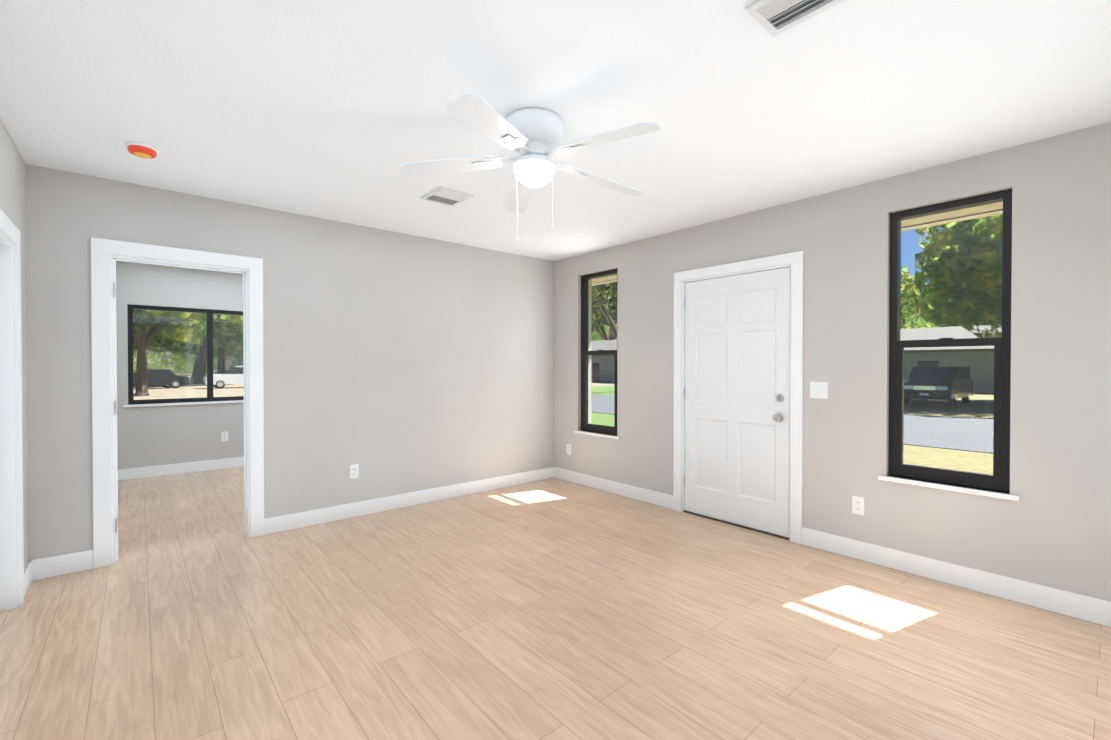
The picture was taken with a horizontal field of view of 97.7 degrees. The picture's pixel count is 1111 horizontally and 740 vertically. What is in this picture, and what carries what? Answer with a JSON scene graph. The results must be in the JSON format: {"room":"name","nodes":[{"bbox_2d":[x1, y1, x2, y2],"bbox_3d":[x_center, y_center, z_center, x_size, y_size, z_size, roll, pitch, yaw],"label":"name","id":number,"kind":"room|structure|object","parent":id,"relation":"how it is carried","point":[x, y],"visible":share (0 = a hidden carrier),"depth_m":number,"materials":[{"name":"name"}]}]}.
{"room":"empty living room","nodes":[
{"label":"empty living room","id":0,"kind":"room"},
{"bbox_2d":[0,119,28,569],"bbox_3d":[-2.611,0.524,2.135,0.200,3.440,8.100,0,1,-41],"label":"wall","id":1,"kind":"structure","parent":0,"point":[12,186],"depth_m":2.72,"materials":[{"name":"paint"}]},
{"bbox_2d":[0,209,23,611],"bbox_3d":[-2.627,0.253,2.166,0.218,1.982,0.974,0,1,-41],"label":"door frame","id":2,"kind":"structure","parent":1,"relation":"attached to","point":[11,441],"depth_m":2.51,"materials":[{"name":"white wood"}]},
{"bbox_2d":[24,559,39,596],"bbox_3d":[-2.978,1.179,2.731,0.014,0.120,0.328,0,1,-41],"label":"baseboard","id":3,"kind":"structure","parent":1,"relation":"attached to","point":[32,570],"depth_m":2.82,"materials":[{"name":"white wood"}]},
{"bbox_2d":[116,261,243,469],"bbox_3d":[-3.574,-0.015,6.513,4.055,2.440,0.200,0,1,-41],"label":"wall","id":4,"kind":"structure","parent":0,"point":[148,436],"depth_m":5.63,"materials":[{"name":"paint"}]},
{"bbox_2d":[117,457,243,480],"bbox_3d":[-3.504,1.145,6.442,4.055,0.120,0.014,0,1,-41],"label":"baseboard","id":5,"kind":"structure","parent":4,"relation":"attached to","point":[161,470],"depth_m":5.66,"materials":[{"name":"white wood"}]},
{"bbox_2d":[123,304,243,407],"bbox_3d":[-4.199,-0.163,5.900,1.580,1.143,0.132,0,1,-41],"label":"window","id":6,"kind":"structure","parent":4,"relation":"in","point":[209,313],"depth_m":5.74,"materials":[{"name":"black"}]},
{"bbox_2d":[221,431,227,440],"bbox_3d":[-4.061,0.815,5.963,0.070,0.115,0.008,0,1,-41],"label":"electrical outlet","id":7,"kind":"object","parent":4,"relation":"attached to","point":[224,436],"visible":1,"depth_m":5.96,"materials":[{"name":"white plastic"}]},
{"bbox_2d":[25,164,553,560],"bbox_3d":[-1.592,0.505,4.213,4.055,3.440,0.120,0,1,-41],"label":"wall","id":8,"kind":"structure","parent":0,"point":[395,363],"depth_m":3.93,"materials":[{"name":"paint"}]},
{"bbox_2d":[40,557,47,572],"bbox_3d":[-4.095,1.167,4.030,0.014,0.120,2.860,0,1,-41],"label":"baseboard","id":9,"kind":"structure","parent":8,"relation":"attached to","point":[43,561],"depth_m":2.88,"materials":[{"name":"white wood"}]},
{"bbox_2d":[91,237,263,568],"bbox_3d":[-2.572,0.204,3.366,0.924,2.057,0.156,0,1,-41],"label":"door frame","id":10,"kind":"structure","parent":8,"relation":"attached to","point":[106,253],"depth_m":3.13,"materials":[{"name":"white wood"}]},
{"bbox_2d":[113,283,116,532],"bbox_3d":[-2.813,0.241,3.102,0.010,1.590,0.047,0,1,-41],"label":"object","id":11,"kind":"structure","parent":10,"relation":"attached to","point":[115,411],"depth_m":3.08,"materials":[{"name":"white metal"}]},
{"bbox_2d":[350,464,358,478],"bbox_3d":[-1.681,0.847,4.054,0.070,0.115,0.008,0,1,-41],"label":"electrical outlet","id":12,"kind":"object","parent":8,"relation":"attached to","point":[354,470],"visible":1,"depth_m":4.05,"materials":[{"name":"white plastic"}]},
{"bbox_2d":[264,467,551,534],"bbox_3d":[-1.095,1.162,4.558,2.858,0.120,0.014,0,1,-41],"label":"baseboard","id":13,"kind":"structure","parent":8,"relation":"attached to","point":[339,512],"depth_m":4.27,"materials":[{"name":"white wood"}]},
{"bbox_2d":[0,466,1110,739],"bbox_3d":[-0.998,1.292,3.530,4.555,0.120,8.200,0,1,-41],"label":"floor","id":14,"kind":"structure","parent":0,"point":[552,608],"depth_m":2.26,"materials":[{"name":"brown wood"}]},
{"bbox_2d":[0,0,1110,260],"bbox_3d":[-0.998,-1.283,3.506,4.555,0.150,8.200,0,1,-41],"label":"ceiling","id":15,"kind":"structure","parent":0,"point":[334,110],"depth_m":2.12,"materials":[{"name":"white paint"}]},
{"bbox_2d":[125,141,158,158],"bbox_3d":[-2.223,-1.175,2.612,0.136,0.050,0.136,0,1,-41],"label":"smoke detector","id":16,"kind":"object","parent":15,"relation":"attached to","point":[142,150],"visible":1,"depth_m":2.58,"materials":[{"name":"orange plastic"}]},
{"bbox_2d":[421,186,472,206],"bbox_3d":[-0.755,-1.199,3.374,0.250,0.016,0.290,0,1,-41],"label":"ceiling vent","id":17,"kind":"object","parent":15,"relation":"in","point":[446,196],"visible":1,"depth_m":3.35,"materials":[{"name":"silver metal"}]},
{"bbox_2d":[399,95,659,241],"bbox_3d":[-0.063,-0.913,2.339,1.254,0.570,1.254,0,1,-41],"label":"fan","id":18,"kind":"object","parent":15,"relation":"hanging from","point":[533,136],"visible":1,"depth_m":2.26,"materials":[{"name":"white plastic"}]},
{"bbox_2d":[745,0,843,36],"bbox_3d":[0.834,-1.182,1.496,0.200,0.016,0.420,0,1,-41],"label":"ceiling vent","id":19,"kind":"object","parent":15,"relation":"in","point":[773,18],"visible":1,"depth_m":1.60,"materials":[{"name":"silver metal"}]},
{"bbox_2d":[554,122,1110,601],"bbox_3d":[0.615,0.499,4.910,0.200,3.440,8.100,0,1,-41],"label":"wall","id":20,"kind":"structure","parent":0,"point":[1052,528],"depth_m":3.02,"materials":[{"name":"paint"}]},
{"bbox_2d":[567,444,570,454],"bbox_3d":[0.144,0.866,5.300,0.008,0.115,0.070,0,1,-41],"label":"electrical outlet","id":21,"kind":"object","parent":20,"relation":"attached to","point":[568,449],"visible":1,"depth_m":5.29,"materials":[{"name":"white plastic"}]},
{"bbox_2d":[574,269,619,439],"bbox_3d":[0.458,-0.165,5.000,0.132,1.683,0.640,0,1,-41],"label":"window","id":22,"kind":"structure","parent":20,"relation":"in","point":[598,430],"depth_m":5.10,"materials":[{"name":"black"}]},
{"bbox_2d":[552,467,672,508],"bbox_3d":[0.516,1.160,4.867,0.014,0.120,1.606,0,1,-41],"label":"baseboard","id":23,"kind":"structure","parent":20,"relation":"attached to","point":[641,494],"depth_m":4.76,"materials":[{"name":"white wood"}]},
{"bbox_2d":[683,510,788,539],"bbox_3d":[1.474,1.222,3.918,0.199,0.012,0.899,0,1,-41],"label":"threshold","id":24,"kind":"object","parent":20,"relation":"attached to","point":[749,528],"depth_m":3.81,"materials":[{"name":"brown metal"}]},
{"bbox_2d":[683,267,789,537],"bbox_3d":[1.394,0.234,3.846,0.116,1.962,0.895,0,1,-41],"label":"front door","id":25,"kind":"structure","parent":20,"relation":"in","point":[737,399],"depth_m":3.81,"materials":[{"name":"white wood"}]},
{"bbox_2d":[673,251,803,543],"bbox_3d":[1.467,0.192,3.902,0.218,2.072,1.083,0,1,-41],"label":"door frame","id":26,"kind":"structure","parent":20,"relation":"attached to","point":[794,260],"depth_m":3.52,"materials":[{"name":"white wood"}]},
{"bbox_2d":[592,201,1002,285],"bbox_3d":[0.979,-1.248,5.207,0.760,0.330,8.900,0,1,-41],"label":"roof eave","id":27,"kind":"object","parent":20,"relation":"attached to","point":[933,217],"depth_m":3.42,"materials":[{"name":"beige"}]},
{"bbox_2d":[810,382,827,398],"bbox_3d":[1.815,0.138,3.349,0.011,0.115,0.116,0,1,-41],"label":"switch plate","id":28,"kind":"object","parent":20,"relation":"attached to","point":[818,389],"visible":1,"depth_m":3.35,"materials":[{"name":"white plastic"}]},
{"bbox_2d":[852,496,864,514],"bbox_3d":[1.977,0.885,3.170,0.008,0.115,0.070,0,1,-41],"label":"electrical outlet","id":29,"kind":"object","parent":20,"relation":"attached to","point":[858,503],"visible":1,"depth_m":3.17,"materials":[{"name":"white plastic"}]},
{"bbox_2d":[878,189,1019,500],"bbox_3d":[2.301,-0.146,2.858,0.132,1.683,0.650,0,1,-41],"label":"window","id":30,"kind":"structure","parent":20,"relation":"in","point":[999,479],"depth_m":2.84,"materials":[{"name":"black"}]},
{"bbox_2d":[802,527,1110,626],"bbox_3d":[2.386,1.179,2.693,0.014,0.120,1.961,0,1,-41],"label":"baseboard","id":31,"kind":"structure","parent":20,"relation":"attached to","point":[1083,607],"depth_m":2.74,"materials":[{"name":"white wood"}]},
{"label":"outside","id":32,"kind":"structure","parent":0,"visible":0},
{"bbox_2d":[133,374,993,474],"bbox_3d":[1.575,1.673,26.654,210.000,0.300,210.000,0,1,-41],"label":"ground","id":33,"kind":"structure","parent":32,"point":[941,452],"depth_m":19.07,"materials":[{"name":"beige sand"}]},
{"bbox_2d":[133,369,188,387],"bbox_3d":[-30.987,0.698,36.887,1.870,1.455,4.645,0,1,34],"label":"car","id":34,"kind":"object","parent":33,"relation":"on","point":[163,375],"depth_m":37.05,"materials":[{"name":"black paint"}]},
{"bbox_2d":[133,309,205,395],"bbox_3d":[-23.922,-3.410,28.318,9.770,9.935,10.615,0,1,-41],"label":"tree","id":35,"kind":"object","parent":33,"relation":"on","point":[196,318],"depth_m":28.17,"materials":[{"name":"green plant"}]},
{"bbox_2d":[133,340,242,373],"bbox_3d":[-45.341,-6.196,65.330,22.345,14.837,22.254,0,1,-41],"label":"tree","id":36,"kind":"object","parent":33,"relation":"on","point":[220,356],"depth_m":65.39,"materials":[{"name":"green plant"}]},
{"bbox_2d":[133,314,242,383],"bbox_3d":[-34.342,-4.628,48.393,19.825,12.008,20.323,0,1,-41],"label":"tree","id":37,"kind":"object","parent":33,"relation":"on","point":[171,345],"depth_m":43.74,"materials":[{"name":"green plant"}]},
{"bbox_2d":[203,366,243,388],"bbox_3d":[-25.243,0.550,38.795,4.645,1.715,1.870,0,1,-41],"label":"car","id":38,"kind":"object","parent":33,"relation":"on","point":[231,371],"depth_m":37.63,"materials":[{"name":"white paint"}]},
{"bbox_2d":[591,340,616,382],"bbox_3d":[8.032,-1.142,55.927,11.000,4.800,15.000,0,1,-41],"label":"house","id":39,"kind":"structure","parent":33,"relation":"on","point":[609,346],"depth_m":52.22,"materials":[{"name":"grey"}]},
{"bbox_2d":[591,282,616,336],"bbox_3d":[4.003,-3.529,33.115,10.180,10.086,9.086,0,1,-41],"label":"tree","id":40,"kind":"object","parent":33,"relation":"on","point":[596,300],"depth_m":32.50,"materials":[{"name":"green plant"}]},
{"bbox_2d":[591,302,616,340],"bbox_3d":[7.314,-6.092,69.964,16.586,14.546,18.062,0,1,-41],"label":"tree","id":41,"kind":"object","parent":33,"relation":"on","point":[599,322],"depth_m":69.32,"materials":[{"name":"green plant"}]},
{"bbox_2d":[591,394,993,453],"bbox_3d":[0.400,1.524,25.642,8.100,0.015,210.000,0,1,-41],"label":"road","id":42,"kind":"structure","parent":33,"relation":"on","point":[923,430],"depth_m":13.08,"materials":[{"name":"grey asphalt"}]},
{"bbox_2d":[900,266,927,328],"bbox_3d":[33.904,-5.927,58.553,18.704,14.422,16.596,0,1,-41],"label":"tree","id":43,"kind":"object","parent":33,"relation":"on","point":[906,296],"depth_m":52.05,"materials":[{"name":"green plant"}]},
{"bbox_2d":[904,366,972,405],"bbox_3d":[17.867,0.696,22.720,4.645,1.715,1.870,0,1,-41],"label":"car","id":44,"kind":"object","parent":33,"relation":"on","point":[918,389],"depth_m":21.71,"materials":[{"name":"black paint"}]},
{"bbox_2d":[900,325,1001,392],"bbox_3d":[33.236,-0.883,32.760,11.000,4.700,23.000,0,1,-41],"label":"house","id":45,"kind":"structure","parent":33,"relation":"on","point":[952,355],"depth_m":33.08,"materials":[{"name":"grey"}]},
{"bbox_2d":[913,271,999,326],"bbox_3d":[42.957,-6.162,44.414,17.676,15.148,16.378,0,1,-41],"label":"tree","id":46,"kind":"object","parent":33,"relation":"on","point":[936,319],"depth_m":47.83,"materials":[{"name":"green plant"}]},
{"bbox_2d":[914,214,1002,337],"bbox_3d":[23.845,-4.461,23.918,10.704,12.116,10.118,0,1,-41],"label":"tree","id":47,"kind":"object","parent":33,"relation":"on","point":[933,247],"depth_m":23.72,"materials":[{"name":"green plant"}]},
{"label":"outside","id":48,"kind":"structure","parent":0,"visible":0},
{"bbox_2d":[133,329,607,373],"bbox_3d":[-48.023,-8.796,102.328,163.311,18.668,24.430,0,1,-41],"label":"tree","id":49,"kind":"object","parent":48,"point":[175,362],"depth_m":84.46,"materials":[{"name":"green plant"}]},
{"bbox_2d":[591,291,953,340],"bbox_3d":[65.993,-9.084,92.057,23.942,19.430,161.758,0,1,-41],"label":"tree","id":50,"kind":"object","parent":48,"point":[916,317],"depth_m":86.02,"materials":[{"name":"green plant"}]}
]}

